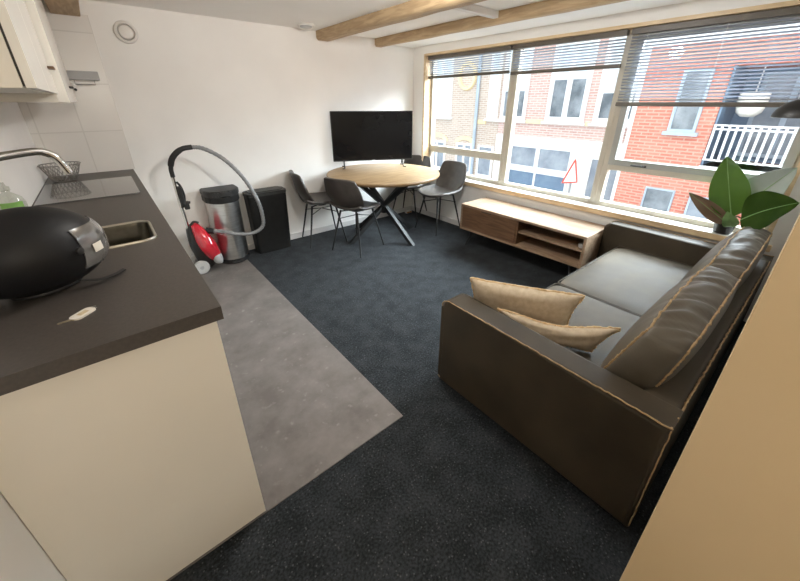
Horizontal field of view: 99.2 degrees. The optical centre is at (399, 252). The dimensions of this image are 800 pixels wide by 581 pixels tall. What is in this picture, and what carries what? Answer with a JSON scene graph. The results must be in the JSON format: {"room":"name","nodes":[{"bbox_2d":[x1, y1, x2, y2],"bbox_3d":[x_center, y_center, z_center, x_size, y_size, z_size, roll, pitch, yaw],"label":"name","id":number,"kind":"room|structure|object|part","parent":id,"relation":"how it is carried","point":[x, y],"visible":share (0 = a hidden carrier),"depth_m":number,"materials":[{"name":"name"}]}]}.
{"room":"studio apartment","nodes":[
{"label":"studio apartment","id":0,"kind":"room"},
{"bbox_2d":[0,102,66,580],"bbox_3d":[-0.914,0.222,0.475,0.200,2.093,5.500,-18,30,-36],"label":"wall","id":1,"kind":"structure","parent":0,"point":[22,557],"depth_m":1.42,"materials":[{"name":"paint"}]},
{"bbox_2d":[0,0,57,93],"bbox_3d":[-1.310,-0.803,0.977,0.302,0.616,0.803,-18,30,-36],"label":"upper cabinet","id":2,"kind":"object","parent":1,"relation":"attached to","point":[24,68],"visible":1,"depth_m":0.89,"materials":[{"name":"laminate"}]},
{"bbox_2d":[0,0,76,101],"bbox_3d":[-1.917,-1.091,1.672,0.328,0.649,1.120,-18,30,-36],"label":"upper cabinet","id":3,"kind":"object","parent":1,"relation":"attached to","point":[35,8],"visible":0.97,"depth_m":1.44,"materials":[{"name":"laminate"}]},
{"bbox_3d":[-1.818,-1.123,1.747,0.035,0.647,1.120,-18,30,-36],"label":"door","id":4,"kind":"part","parent":3,"relation":"part of","materials":[{"name":"wood"}]},
{"bbox_2d":[42,0,413,256],"bbox_3d":[-1.365,-1.119,3.524,4.600,2.093,0.200,-18,30,-36],"label":"wall","id":5,"kind":"structure","parent":0,"point":[261,97],"depth_m":3.17,"materials":[{"name":"paint"}]},
{"bbox_2d":[17,10,134,176],"bbox_3d":[-2.390,-1.108,2.448,0.522,1.060,0.012,-18,30,-36],"label":"backsplash","id":6,"kind":"structure","parent":5,"relation":"attached to","point":[89,131],"depth_m":2.49,"materials":[{"name":"tile"}]},
{"bbox_2d":[66,70,99,84],"bbox_3d":[-2.269,-1.248,2.443,0.180,0.090,0.062,-18,30,-36],"label":"wall shelf","id":7,"kind":"object","parent":5,"relation":"attached to","point":[72,75],"visible":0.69,"depth_m":2.42,"materials":[{"name":"grey plastic"}]},
{"bbox_2d":[113,20,137,43],"bbox_3d":[-2.033,-1.633,2.528,0.148,0.148,0.031,-18,30,-36],"label":"valve","id":8,"kind":"object","parent":5,"relation":"attached to","point":[124,31],"visible":1,"depth_m":2.52,"materials":[{"name":"plastic"}]},
{"bbox_2d":[248,206,411,249],"bbox_3d":[-0.754,-0.339,4.270,2.410,0.065,0.014,-18,30,-36],"label":"baseboard","id":9,"kind":"structure","parent":5,"relation":"attached to","point":[251,246],"depth_m":4.18,"materials":[{"name":"paint"}]},
{"bbox_2d":[91,0,544,38],"bbox_3d":[0.393,-1.294,1.137,4.600,0.150,5.700,-18,30,-36],"label":"ceiling","id":10,"kind":"structure","parent":0,"point":[286,13],"depth_m":2.64,"materials":[{"name":"paint"}]},
{"bbox_2d":[45,0,80,16],"bbox_3d":[-1.544,-1.310,1.493,0.155,0.108,2.287,-18,30,-36],"label":"ceiling beam","id":11,"kind":"structure","parent":10,"relation":"attached to","point":[63,7],"depth_m":2.13,"materials":[{"name":"brown wood"}]},
{"bbox_2d":[297,23,313,28],"bbox_3d":[-0.860,-2.064,3.112,0.156,0.030,0.156,-18,30,-36],"label":"smoke detector","id":12,"kind":"object","parent":10,"relation":"attached to","point":[301,25],"visible":1,"depth_m":3.07,"materials":[{"name":"grey plastic"}]},
{"bbox_2d":[316,0,485,41],"bbox_3d":[0.406,-1.603,2.128,0.145,0.082,3.726,-18,30,-36],"label":"ceiling beam","id":13,"kind":"structure","parent":10,"relation":"attached to","point":[413,9],"depth_m":2.60,"materials":[{"name":"brown wood"}]},
{"bbox_2d":[453,4,498,18],"bbox_3d":[0.532,-1.786,2.502,0.575,0.047,0.050,-18,30,-36],"label":"batten","id":14,"kind":"object","parent":10,"relation":"attached to","point":[474,9],"visible":0.69,"depth_m":2.53,"materials":[{"name":"wood"}]},
{"bbox_2d":[375,0,628,46],"bbox_3d":[0.945,-1.784,2.537,0.106,0.080,3.726,-18,30,-36],"label":"ceiling beam","id":15,"kind":"structure","parent":10,"relation":"attached to","point":[547,7],"depth_m":2.68,"materials":[{"name":"brown wood"}]},
{"bbox_2d":[166,211,745,580],"bbox_3d":[0.393,0.744,2.033,4.600,0.124,5.700,-18,30,-36],"label":"floor","id":16,"kind":"structure","parent":0,"point":[444,492],"depth_m":1.59,"materials":[{"name":"carpet"}]},
{"bbox_2d":[0,321,265,580],"bbox_3d":[-0.897,0.547,1.216,0.522,0.894,0.635,-18,30,-36],"label":"base cabinet","id":17,"kind":"object","parent":16,"relation":"on","point":[134,465],"visible":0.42,"depth_m":0.93,"materials":[{"name":"laminate"}]},
{"bbox_2d":[0,169,223,395],"bbox_3d":[-1.533,-0.186,1.718,0.509,0.040,2.680,-18,30,-36],"label":"countertop","id":18,"kind":"structure","parent":17,"relation":"on","point":[161,294],"depth_m":0.91,"materials":[{"name":"laminate"}]},
{"bbox_2d":[0,201,24,208],"bbox_3d":[-1.491,-0.157,1.319,0.084,0.227,0.068,-18,30,-36],"label":"soap bottle","id":19,"kind":"object","parent":18,"relation":"on","point":[20,203],"visible":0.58,"depth_m":1.29,"materials":[{"name":"green plastic"}]},
{"bbox_2d":[0,148,72,173],"bbox_3d":[-1.247,-0.162,1.167,0.103,0.358,0.308,3,24,7],"label":"tap","id":20,"kind":"object","parent":18,"relation":"on","point":[19,153],"visible":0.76,"depth_m":1.17,"materials":[{"name":"silver metal"}]},
{"bbox_2d":[37,161,80,181],"bbox_3d":[-2.340,-0.556,2.362,0.224,0.115,0.224,-18,30,-36],"label":"wire basket","id":21,"kind":"object","parent":18,"relation":"on","point":[73,177],"visible":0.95,"depth_m":2.35,"materials":[{"name":"metal"}]},
{"bbox_2d":[0,206,125,300],"bbox_3d":[-1.036,-0.005,0.955,0.267,0.240,0.349,11,26,24],"label":"air fryer","id":22,"kind":"object","parent":18,"relation":"on","point":[44,251],"visible":1,"depth_m":0.91,"materials":[{"name":"plastic"}]},
{"bbox_3d":[-1.035,0.098,1.002,0.126,0.013,0.165,11,26,24],"label":"rim trim","id":23,"kind":"part","parent":22,"relation":"part of","materials":[{"name":"plastic"}]},
{"bbox_2d":[57,305,96,324],"bbox_3d":[-0.819,0.160,0.873,0.035,0.004,0.087,5,24,11],"label":"tag","id":24,"kind":"object","parent":18,"relation":"on","point":[84,312],"visible":1,"depth_m":0.87,"materials":[{"name":"paper"}]},
{"bbox_2d":[34,176,139,205],"bbox_3d":[-1.947,-0.400,2.144,0.460,0.006,0.645,-18,30,-36],"label":"cooktop","id":25,"kind":"object","parent":18,"relation":"in","point":[58,193],"visible":0.89,"depth_m":2.09,"materials":[{"name":"metal"}]},
{"bbox_2d":[101,220,156,248],"bbox_3d":[-1.205,0.002,1.393,0.365,0.141,0.320,-18,30,-36],"label":"sink","id":26,"kind":"object","parent":18,"relation":"in","point":[139,231],"visible":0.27,"depth_m":1.53,"materials":[{"name":"metal"}]},
{"bbox_2d":[168,145,264,273],"bbox_3d":[-1.638,-0.409,3.108,0.671,1.120,0.317,-18,30,-36],"label":"vacuum cleaner","id":27,"kind":"object","parent":16,"relation":"on","point":[206,250],"visible":0.98,"depth_m":3.01,"materials":[{"name":"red plastic"}]},
{"bbox_3d":[-1.791,-0.745,2.788,0.204,0.247,0.053,-15,28,-31],"label":"handle","id":28,"kind":"part","parent":27,"relation":"part of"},
{"bbox_3d":[-1.768,-0.093,3.109,0.185,0.400,0.285,-18,30,-36],"label":"lid","id":29,"kind":"part","parent":27,"relation":"part of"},
{"bbox_2d":[205,227,213,233],"bbox_3d":[-1.704,-0.194,3.056,0.072,0.062,0.056,-5,24,-10],"label":"connector","id":30,"kind":"object","parent":27,"relation":"attached to","point":[208,230],"depth_m":3.04,"materials":[{"name":"plastic"}]},
{"bbox_2d":[214,253,222,263],"bbox_3d":[-1.697,0.041,3.164,0.084,0.128,0.150,-18,30,-36],"label":"wheel","id":31,"kind":"object","parent":27,"relation":"attached to","point":[218,258],"depth_m":3.11,"materials":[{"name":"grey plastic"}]},
{"bbox_2d":[199,184,249,263],"bbox_3d":[-1.649,-0.260,3.277,0.306,0.710,0.293,-18,30,-36],"label":"pedal bin","id":32,"kind":"object","parent":16,"relation":"on","point":[222,205],"visible":0.98,"depth_m":3.18,"materials":[{"name":"metal"}]},
{"bbox_3d":[-1.654,-0.560,3.151,0.306,0.060,0.278,-18,30,-36],"label":"lid","id":33,"kind":"part","parent":32,"relation":"part of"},
{"bbox_2d":[242,186,290,253],"bbox_3d":[-1.367,-0.341,3.559,0.396,0.638,0.200,-18,30,-36],"label":"waste bin","id":34,"kind":"object","parent":16,"relation":"on","point":[275,235],"visible":0.96,"depth_m":3.48,"materials":[{"name":"plastic"}]},
{"bbox_3d":[-1.367,-0.611,3.440,0.396,0.034,0.200,-18,30,-36],"label":"lid","id":35,"kind":"part","parent":34,"relation":"part of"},
{"bbox_3d":[-1.367,-0.630,3.432,0.336,0.008,0.150,-18,30,-36],"label":"lid panel","id":36,"kind":"part","parent":34,"relation":"part of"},
{"bbox_2d":[289,170,347,247],"bbox_3d":[-0.898,-0.504,3.738,0.515,0.792,0.454,-12,26,-25],"label":"dining chair","id":37,"kind":"object","parent":16,"relation":"on","point":[318,198],"visible":0.84,"depth_m":3.61,"materials":[{"name":"plastic"}]},
{"bbox_3d":[-1.034,-0.685,3.581,0.210,0.335,0.454,-12,26,-25],"label":"backrest","id":38,"kind":"part","parent":37,"relation":"part of","materials":[{"name":"plastic"}]},
{"bbox_3d":[-1.079,-0.370,3.875,0.134,0.438,0.021,9,25,19],"label":"leg","id":39,"kind":"part","parent":37,"relation":"part of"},
{"bbox_3d":[-0.942,-0.265,3.636,0.021,0.438,0.134,6,24,12],"label":"leg","id":40,"kind":"part","parent":37,"relation":"part of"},
{"bbox_3d":[-0.856,-0.594,3.723,0.420,0.100,0.444,-12,26,-25],"label":"seat","id":41,"kind":"part","parent":37,"relation":"part of","materials":[{"name":"plastic"}]},
{"bbox_3d":[-0.792,-0.431,4.013,0.021,0.438,0.134,6,24,12],"label":"leg","id":42,"kind":"part","parent":37,"relation":"part of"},
{"bbox_3d":[-0.655,-0.326,3.775,0.134,0.438,0.021,9,25,19],"label":"leg","id":43,"kind":"part","parent":37,"relation":"part of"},
{"bbox_2d":[324,177,383,257],"bbox_3d":[-0.467,-0.403,3.509,0.454,0.792,0.516,14,27,29],"label":"dining chair","id":44,"kind":"object","parent":16,"relation":"on","point":[345,195],"visible":0.99,"depth_m":3.27,"materials":[{"name":"plastic"}]},
{"bbox_3d":[-0.659,-0.228,3.552,0.134,0.438,0.021,-4,24,-9],"label":"leg","id":45,"kind":"part","parent":44,"relation":"part of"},
{"bbox_3d":[-0.548,-0.560,3.297,0.454,0.335,0.210,14,27,29],"label":"backrest","id":46,"kind":"part","parent":44,"relation":"part of","materials":[{"name":"plastic"}]},
{"bbox_3d":[-0.442,-0.501,3.510,0.444,0.100,0.420,14,27,29],"label":"seat","id":47,"kind":"part","parent":44,"relation":"part of","materials":[{"name":"plastic"}]},
{"bbox_3d":[-0.409,-0.166,3.410,0.021,0.438,0.134,-7,25,-16],"label":"leg","id":48,"kind":"part","parent":44,"relation":"part of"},
{"bbox_3d":[-0.238,-0.277,3.663,0.134,0.438,0.021,-4,24,-9],"label":"leg","id":49,"kind":"part","parent":44,"relation":"part of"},
{"bbox_2d":[326,163,439,245],"bbox_3d":[-0.179,-0.528,3.845,1.216,0.746,1.216,-18,30,-36],"label":"dining table","id":50,"kind":"object","parent":16,"relation":"on","point":[373,176],"visible":0.91,"depth_m":3.72,"materials":[{"name":"brown wood"}]},
{"bbox_2d":[330,111,412,168],"bbox_3d":[-0.306,-1.279,3.872,0.920,0.605,0.191,-5,24,-11],"label":"television","id":51,"kind":"object","parent":50,"relation":"on","point":[356,135],"visible":1,"depth_m":3.85,"materials":[{"name":"black plastic"}]},
{"bbox_3d":[-0.205,-0.502,3.840,0.848,0.702,0.042,-14,27,-28],"label":"leg","id":52,"kind":"part","parent":50,"relation":"part of","materials":[{"name":"metal"}]},
{"bbox_3d":[-0.203,-0.516,3.870,0.875,0.702,0.042,17,29,34],"label":"leg","id":53,"kind":"part","parent":50,"relation":"part of","materials":[{"name":"metal"}]},
{"bbox_3d":[-0.158,-0.517,3.873,0.862,0.702,0.042,-22,32,-40],"label":"leg","id":54,"kind":"part","parent":50,"relation":"part of","materials":[{"name":"metal"}]},
{"bbox_3d":[-0.158,-0.501,3.837,0.818,0.702,0.042,19,30,36],"label":"leg","id":55,"kind":"part","parent":50,"relation":"part of","materials":[{"name":"metal"}]},
{"bbox_2d":[390,155,430,220],"bbox_3d":[0.143,-0.854,4.534,0.454,0.792,0.516,10,26,22],"label":"dining chair","id":56,"kind":"object","parent":16,"relation":"on","point":[416,159],"visible":0.23,"depth_m":4.54,"materials":[{"name":"plastic"}]},
{"bbox_3d":[0.196,-0.595,4.385,0.021,0.438,0.134,-10,26,-22],"label":"leg","id":57,"kind":"part","parent":56,"relation":"part of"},
{"bbox_3d":[0.123,-0.917,4.458,0.444,0.100,0.420,10,26,22],"label":"seat","id":58,"kind":"part","parent":56,"relation":"part of","materials":[{"name":"plastic"}]},
{"bbox_3d":[0.205,-1.119,4.569,0.454,0.335,0.210,10,26,22],"label":"backrest","id":59,"kind":"part","parent":56,"relation":"part of","materials":[{"name":"plastic"}]},
{"bbox_2d":[415,160,466,235],"bbox_3d":[0.498,-0.671,4.118,0.516,0.792,0.454,-17,29,-34],"label":"dining chair","id":60,"kind":"object","parent":16,"relation":"on","point":[452,177],"visible":0.97,"depth_m":4.11,"materials":[{"name":"plastic"}]},
{"bbox_3d":[0.252,-0.507,4.186,0.134,0.438,0.021,4,24,10],"label":"leg","id":61,"kind":"part","parent":60,"relation":"part of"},
{"bbox_3d":[0.432,-0.413,3.972,0.021,0.438,0.134,1,24,3],"label":"leg","id":62,"kind":"part","parent":60,"relation":"part of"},
{"bbox_3d":[0.509,-0.587,4.367,0.021,0.438,0.134,1,24,3],"label":"leg","id":63,"kind":"part","parent":60,"relation":"part of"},
{"bbox_3d":[0.461,-0.741,4.056,0.420,0.100,0.444,-17,29,-34],"label":"seat","id":64,"kind":"part","parent":60,"relation":"part of","materials":[{"name":"plastic"}]},
{"bbox_3d":[0.619,-0.918,4.112,0.210,0.335,0.454,-17,29,-34],"label":"backrest","id":65,"kind":"part","parent":60,"relation":"part of","materials":[{"name":"plastic"}]},
{"bbox_3d":[0.689,-0.493,4.154,0.134,0.438,0.021,4,24,10],"label":"leg","id":66,"kind":"part","parent":60,"relation":"part of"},
{"bbox_2d":[460,197,604,275],"bbox_3d":[1.227,-0.158,3.365,0.424,0.462,1.301,-18,30,-36],"label":"media cabinet","id":67,"kind":"object","parent":16,"relation":"on","point":[553,236],"visible":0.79,"depth_m":3.17,"materials":[{"name":"brown wood"}]},
{"bbox_3d":[0.820,-0.441,3.780,0.420,0.233,0.022,-18,30,-36],"label":"panel","id":68,"kind":"part","parent":67,"relation":"part of","materials":[{"name":"brown wood"}]},
{"bbox_3d":[0.880,-0.287,3.428,0.018,0.229,0.641,-18,30,-36],"label":"door","id":69,"kind":"part","parent":67,"relation":"part of","materials":[{"name":"brown wood"}]},
{"bbox_2d":[518,225,583,251],"bbox_3d":[1.445,-0.146,3.098,0.383,0.018,0.594,-18,30,-36],"label":"shelf","id":70,"kind":"object","parent":67,"relation":"attached to","point":[567,241],"depth_m":3.07,"materials":[{"name":"brown wood"}]},
{"bbox_3d":[1.637,-0.045,2.879,0.420,0.233,0.022,-18,30,-36],"label":"panel","id":71,"kind":"part","parent":67,"relation":"part of","materials":[{"name":"brown wood"}]},
{"bbox_2d":[438,221,773,526],"bbox_3d":[1.319,0.258,2.027,2.049,0.778,0.986,-18,29,-35],"label":"sofa","id":72,"kind":"object","parent":16,"relation":"on","point":[608,418],"visible":0.99,"depth_m":1.42,"materials":[{"name":"leather"}]},
{"bbox_2d":[470,277,585,325],"bbox_3d":[0.628,0.264,1.754,0.550,0.218,0.116,8,25,17],"label":"throw pillow","id":73,"kind":"object","parent":72,"relation":"on","point":[544,305],"visible":0.7,"depth_m":1.69,"materials":[{"name":"fabric"}]},
{"bbox_2d":[497,308,620,351],"bbox_3d":[0.725,0.370,1.605,0.534,0.137,0.086,8,25,18],"label":"throw pillow","id":74,"kind":"object","parent":72,"relation":"on","point":[587,338],"visible":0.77,"depth_m":1.56,"materials":[{"name":"fabric"}]},
{"bbox_3d":[0.572,0.609,1.526,0.132,0.515,0.980,-18,29,-35],"label":"arm","id":75,"kind":"part","parent":72,"relation":"part of","materials":[{"name":"leather"}]},
{"bbox_2d":[548,286,639,365],"bbox_3d":[0.935,0.459,1.764,0.775,0.150,0.713,-18,29,-35],"label":"seat cushion","id":76,"kind":"object","parent":72,"relation":"on","point":[592,311],"depth_m":1.82,"materials":[{"name":"leather"}]},
{"bbox_2d":[560,248,692,315],"bbox_3d":[1.631,0.234,2.275,0.997,0.150,0.713,-18,29,-35],"label":"seat cushion","id":77,"kind":"object","parent":72,"relation":"on","point":[630,280],"depth_m":2.25,"materials":[{"name":"leather"}]},
{"bbox_2d":[600,266,738,389],"bbox_3d":[1.173,0.299,1.467,0.882,0.403,0.268,-18,29,-35],"label":"cushion","id":78,"kind":"object","parent":72,"relation":"on","point":[667,347],"depth_m":1.23,"materials":[{"name":"leather"}]},
{"bbox_3d":[2.067,0.126,2.624,0.132,0.515,0.980,-18,29,-35],"label":"arm","id":79,"kind":"part","parent":72,"relation":"part of","materials":[{"name":"leather"}]},
{"bbox_3d":[1.589,0.484,1.759,2.040,0.470,0.118,-18,29,-35],"label":"frame","id":80,"kind":"part","parent":72,"relation":"part of","materials":[{"name":"leather"}]},
{"bbox_2d":[679,226,770,288],"bbox_3d":[1.860,0.077,1.971,0.951,0.402,0.268,-18,29,-35],"label":"cushion","id":81,"kind":"object","parent":72,"relation":"on","point":[740,253],"depth_m":1.79,"materials":[{"name":"leather"}]},
{"bbox_2d":[412,0,799,321],"bbox_3d":[2.006,-0.755,2.696,0.210,2.093,5.500,-18,30,-36],"label":"wall","id":82,"kind":"structure","parent":0,"point":[784,225],"depth_m":3.02,"materials":[{"name":"paint"}]},
{"bbox_2d":[421,54,431,160],"bbox_3d":[0.337,-1.739,4.363,0.111,1.383,0.024,-18,30,-36],"label":"trim","id":83,"kind":"structure","parent":82,"relation":"attached to","point":[426,82],"depth_m":4.31,"materials":[{"name":"brown wood"}]},
{"bbox_2d":[429,50,516,184],"bbox_3d":[0.782,-1.581,4.003,0.070,1.383,1.185,-18,30,-36],"label":"window","id":84,"kind":"structure","parent":82,"relation":"in","point":[496,156],"depth_m":4.08,"materials":[{"name":"paint"}]},
{"bbox_2d":[428,45,512,78],"bbox_3d":[0.717,-2.058,3.730,0.044,0.241,1.140,-18,30,-36],"label":"blind","id":85,"kind":"object","parent":84,"relation":"attached to","point":[502,49],"visible":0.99,"depth_m":3.65,"materials":[{"name":"metal"}]},
{"bbox_3d":[0.717,-1.962,3.772,0.028,0.030,1.140,-18,30,-36],"label":"rail","id":86,"kind":"part","parent":85,"relation":"part of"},
{"bbox_3d":[0.717,-2.151,3.689,0.044,0.038,1.140,-18,30,-36],"label":"head rail","id":87,"kind":"part","parent":85,"relation":"part of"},
{"bbox_2d":[412,206,588,264],"bbox_3d":[1.299,-0.099,3.724,0.014,0.065,3.526,-18,30,-36],"label":"baseboard","id":88,"kind":"structure","parent":82,"relation":"attached to","point":[428,213],"depth_m":4.61,"materials":[{"name":"paint"}]},
{"bbox_2d":[393,0,695,47],"bbox_3d":[1.172,-1.877,2.702,0.490,0.043,3.730,-18,30,-36],"label":"trim","id":89,"kind":"structure","parent":82,"relation":"attached to","point":[631,5],"depth_m":2.77,"materials":[{"name":"paint"}]},
{"bbox_2d":[501,30,632,203],"bbox_3d":[1.484,-1.241,3.230,0.070,1.383,1.010,-18,30,-36],"label":"window","id":90,"kind":"structure","parent":82,"relation":"in","point":[517,78],"depth_m":3.32,"materials":[{"name":"paint"}]},
{"bbox_2d":[510,29,629,74],"bbox_3d":[1.411,-1.715,2.969,0.044,0.256,0.990,-18,30,-36],"label":"blind","id":91,"kind":"object","parent":90,"relation":"attached to","point":[620,33],"visible":1,"depth_m":2.90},
{"bbox_3d":[1.411,-1.612,3.014,0.028,0.030,0.990,-18,30,-36],"label":"rail","id":92,"kind":"part","parent":91,"relation":"part of","materials":[{"name":"metal"}]},
{"bbox_3d":[1.411,-1.815,2.925,0.044,0.038,0.990,-18,30,-36],"label":"head rail","id":93,"kind":"part","parent":91,"relation":"part of","materials":[{"name":"metal"}]},
{"bbox_2d":[465,178,733,236],"bbox_3d":[1.433,-0.588,3.500,0.238,0.030,3.350,-18,30,-36],"label":"windowsill","id":94,"kind":"structure","parent":82,"relation":"attached to","point":[594,206],"depth_m":2.98,"materials":[{"name":"paint"}]},
{"bbox_2d":[689,157,798,234],"bbox_3d":[2.233,-0.313,2.180,0.334,0.530,0.542,-4,24,-9],"label":"potted plant","id":95,"kind":"object","parent":94,"relation":"on","point":[760,200],"visible":0.99,"depth_m":2.20,"materials":[{"name":"green plant"}]},
{"bbox_3d":[2.307,-0.182,2.426,0.128,0.092,0.128,-18,30,-36],"label":"pot","id":96,"kind":"part","parent":95,"relation":"part of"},
{"bbox_2d":[425,0,799,55],"bbox_3d":[1.401,-1.847,2.917,0.111,0.024,3.306,-18,30,-36],"label":"trim","id":97,"kind":"structure","parent":82,"relation":"attached to","point":[792,3],"depth_m":2.45,"materials":[{"name":"brown wood"}]},
{"bbox_2d":[463,182,771,251],"bbox_3d":[1.350,-0.550,3.441,0.026,0.045,3.410,-18,30,-36],"label":"trim","id":98,"kind":"structure","parent":82,"relation":"attached to","point":[711,236],"depth_m":2.90,"materials":[{"name":"brown wood"}]},
{"bbox_2d":[594,15,799,231],"bbox_3d":[2.155,-0.900,2.455,0.120,1.383,1.150,-18,30,-36],"label":"window","id":99,"kind":"structure","parent":82,"relation":"in","point":[611,161],"depth_m":2.69,"materials":[{"name":"paint"}]},
{"bbox_3d":[1.931,-0.699,2.766,0.036,0.016,0.110,-18,30,-36],"label":"handle","id":100,"kind":"part","parent":99,"relation":"part of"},
{"bbox_2d":[615,6,799,106],"bbox_3d":[2.101,-1.255,2.264,0.044,0.531,1.110,-18,30,-36],"label":"blind","id":101,"kind":"object","parent":99,"relation":"attached to","point":[789,11],"visible":0.98,"depth_m":2.25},
{"bbox_3d":[2.101,-1.026,2.365,0.028,0.030,1.110,-18,30,-36],"label":"rail","id":102,"kind":"part","parent":101,"relation":"part of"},
{"bbox_3d":[2.101,-1.481,2.165,0.044,0.038,1.110,-18,30,-36],"label":"head rail","id":103,"kind":"part","parent":101,"relation":"part of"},
{"bbox_2d":[768,161,799,232],"bbox_3d":[2.466,-0.708,2.019,0.111,1.383,0.024,-18,30,-36],"label":"trim","id":104,"kind":"structure","parent":82,"relation":"attached to","point":[789,189],"depth_m":2.12,"materials":[{"name":"brown wood"}]},
{"bbox_2d":[619,214,799,580],"bbox_3d":[1.217,0.453,-0.050,0.180,2.093,1.894,-18,30,-36],"label":"wall","id":105,"kind":"structure","parent":0,"point":[728,509],"depth_m":0.58,"materials":[{"name":"paint"}]},
{"bbox_3d":[2.222,0.149,0.640,2.330,2.093,1.770,-18,30,-36],"label":"wall","id":106,"kind":"structure","parent":0,"visible":0},
{"bbox_2d":[770,99,799,118],"bbox_3d":[1.746,-0.624,1.361,0.216,0.167,0.330,-18,30,-36],"label":"wall lamp","id":107,"kind":"object","parent":106,"relation":"attached to","point":[791,109],"visible":1,"depth_m":1.42,"materials":[{"name":"metal"}]},
{"label":"outside","id":108,"kind":"structure","parent":0,"visible":0},
{"bbox_3d":[13.515,-2.980,18.057,36.550,0.200,70.000,-18,30,-36],"label":"ground","id":109,"kind":"structure","parent":108,"visible":0},
{"bbox_2d":[433,52,505,178],"bbox_3d":[1.825,-5.824,15.457,4.112,7.100,8.960,-18,30,-36],"label":"brick house","id":110,"kind":"structure","parent":109,"relation":"on","point":[467,108],"depth_m":11.87,"materials":[{"name":"brick"}]},
{"bbox_3d":[1.453,-3.881,13.460,0.016,0.910,0.760,-18,30,-36],"label":"pane","id":111,"kind":"part","parent":110,"relation":"part of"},
{"bbox_3d":[1.549,-6.077,12.368,0.016,2.010,0.860,-18,30,-36],"label":"pane","id":112,"kind":"part","parent":110,"relation":"part of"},
{"bbox_3d":[1.518,-5.051,12.791,0.099,0.070,1.120,-18,30,-36],"label":"sill","id":113,"kind":"part","parent":110,"relation":"part of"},
{"bbox_3d":[2.332,-3.455,12.492,0.016,0.910,0.610,-18,30,-36],"label":"pane","id":114,"kind":"part","parent":110,"relation":"part of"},
{"bbox_3d":[2.939,-3.161,11.823,0.016,0.910,0.510,-18,30,-36],"label":"pane","id":115,"kind":"part","parent":110,"relation":"part of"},
{"bbox_3d":[3.019,-5.273,10.789,0.016,1.810,0.260,-18,30,-36],"label":"pane","id":116,"kind":"part","parent":110,"relation":"part of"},
{"bbox_2d":[561,159,577,192],"bbox_3d":[4.594,-1.062,9.597,0.095,3.100,0.440,-18,30,-36],"label":"warning sign","id":117,"kind":"object","parent":109,"relation":"on","point":[570,177],"visible":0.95,"depth_m":9.11,"materials":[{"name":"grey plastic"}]},
{"bbox_2d":[492,36,650,200],"bbox_3d":[6.006,-3.802,10.859,4.100,7.100,4.110,-18,30,-36],"label":"brick house","id":118,"kind":"structure","parent":109,"relation":"on","point":[562,117],"depth_m":9.52,"materials":[{"name":"paint"}]},
{"bbox_3d":[3.473,-4.103,10.637,0.099,0.070,1.000,-18,30,-36],"label":"sill","id":119,"kind":"part","parent":118,"relation":"part of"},
{"bbox_3d":[3.504,-5.061,10.244,0.016,1.800,0.680,-18,30,-36],"label":"pane","id":120,"kind":"part","parent":118,"relation":"part of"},
{"bbox_3d":[3.826,-3.014,10.669,0.016,0.550,0.900,-18,30,-36],"label":"pane","id":121,"kind":"part","parent":118,"relation":"part of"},
{"bbox_3d":[4.159,-1.841,10.748,0.016,1.300,1.940,-18,30,-36],"label":"pane","id":122,"kind":"part","parent":118,"relation":"part of","materials":[{"name":"glass"}]},
{"bbox_3d":[4.485,-2.695,9.944,0.016,0.550,0.920,-18,30,-36],"label":"pane","id":123,"kind":"part","parent":118,"relation":"part of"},
{"bbox_3d":[4.521,-3.595,9.482,0.099,0.070,1.220,-18,30,-36],"label":"sill","id":124,"kind":"part","parent":118,"relation":"part of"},
{"bbox_3d":[4.552,-4.553,9.089,0.016,1.760,0.860,-18,30,-36],"label":"pane","id":125,"kind":"part","parent":118,"relation":"part of","materials":[{"name":"glass"}]},
{"bbox_3d":[5.408,-1.511,9.251,0.016,1.900,0.750,-18,30,-36],"label":"pane","id":126,"kind":"part","parent":118,"relation":"part of","materials":[{"name":"glass"}]},
{"bbox_3d":[5.330,-3.204,8.591,0.099,0.070,1.090,-18,30,-36],"label":"sill","id":127,"kind":"part","parent":118,"relation":"part of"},
{"bbox_3d":[5.361,-4.161,8.198,0.016,1.760,0.730,-18,30,-36],"label":"pane","id":128,"kind":"part","parent":118,"relation":"part of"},
{"bbox_2d":[610,23,799,228],"bbox_3d":[10.362,-0.375,4.929,4.100,5.600,11.930,-18,30,-36],"label":"brick apartment block","id":129,"kind":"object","parent":109,"relation":"on","point":[703,137],"visible":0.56,"depth_m":6.83,"materials":[{"name":"brick"}]},
{"bbox_3d":[5.630,-0.994,7.528,0.016,0.780,0.480,-18,30,-36],"label":"pane","id":130,"kind":"part","parent":129,"relation":"part of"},
{"bbox_3d":[5.625,-2.385,6.854,0.099,0.070,0.580,-18,30,-36],"label":"sill","id":131,"kind":"part","parent":129,"relation":"part of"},
{"bbox_3d":[5.656,-2.945,6.636,0.016,1.030,0.360,-18,30,-36],"label":"pane","id":132,"kind":"part","parent":129,"relation":"part of","materials":[{"name":"glass"}]},
{"bbox_3d":[6.218,-0.690,6.888,0.016,0.740,0.720,-18,30,-36],"label":"pane","id":133,"kind":"part","parent":129,"relation":"part of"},
{"bbox_3d":[7.221,-1.500,5.171,0.030,0.665,3.980,-18,30,-36],"label":"balcony railing","id":134,"kind":"part","parent":129,"relation":"part of","materials":[{"name":"metal"}]},
{"bbox_2d":[735,66,771,116],"bbox_3d":[6.437,-2.903,6.157,0.420,0.860,0.420,-18,30,-36],"label":"street lamp","id":135,"kind":"object","parent":129,"relation":"hanging from","point":[740,111],"visible":0.6,"depth_m":6.14,"materials":[{"name":"white"}]},
{"bbox_2d":[735,91,771,116],"bbox_3d":[6.437,-2.706,6.244,0.420,0.430,0.420,-18,30,-36],"label":"shade","id":136,"kind":"object","parent":135,"relation":"hanging from","point":[740,111],"depth_m":6.14,"materials":[{"name":"white"}]},
{"bbox_3d":[7.513,-2.636,6.655,0.016,1.410,0.860,-18,30,-36],"label":"pane","id":137,"kind":"part","parent":129,"relation":"part of","materials":[{"name":"glass"}]}
]}

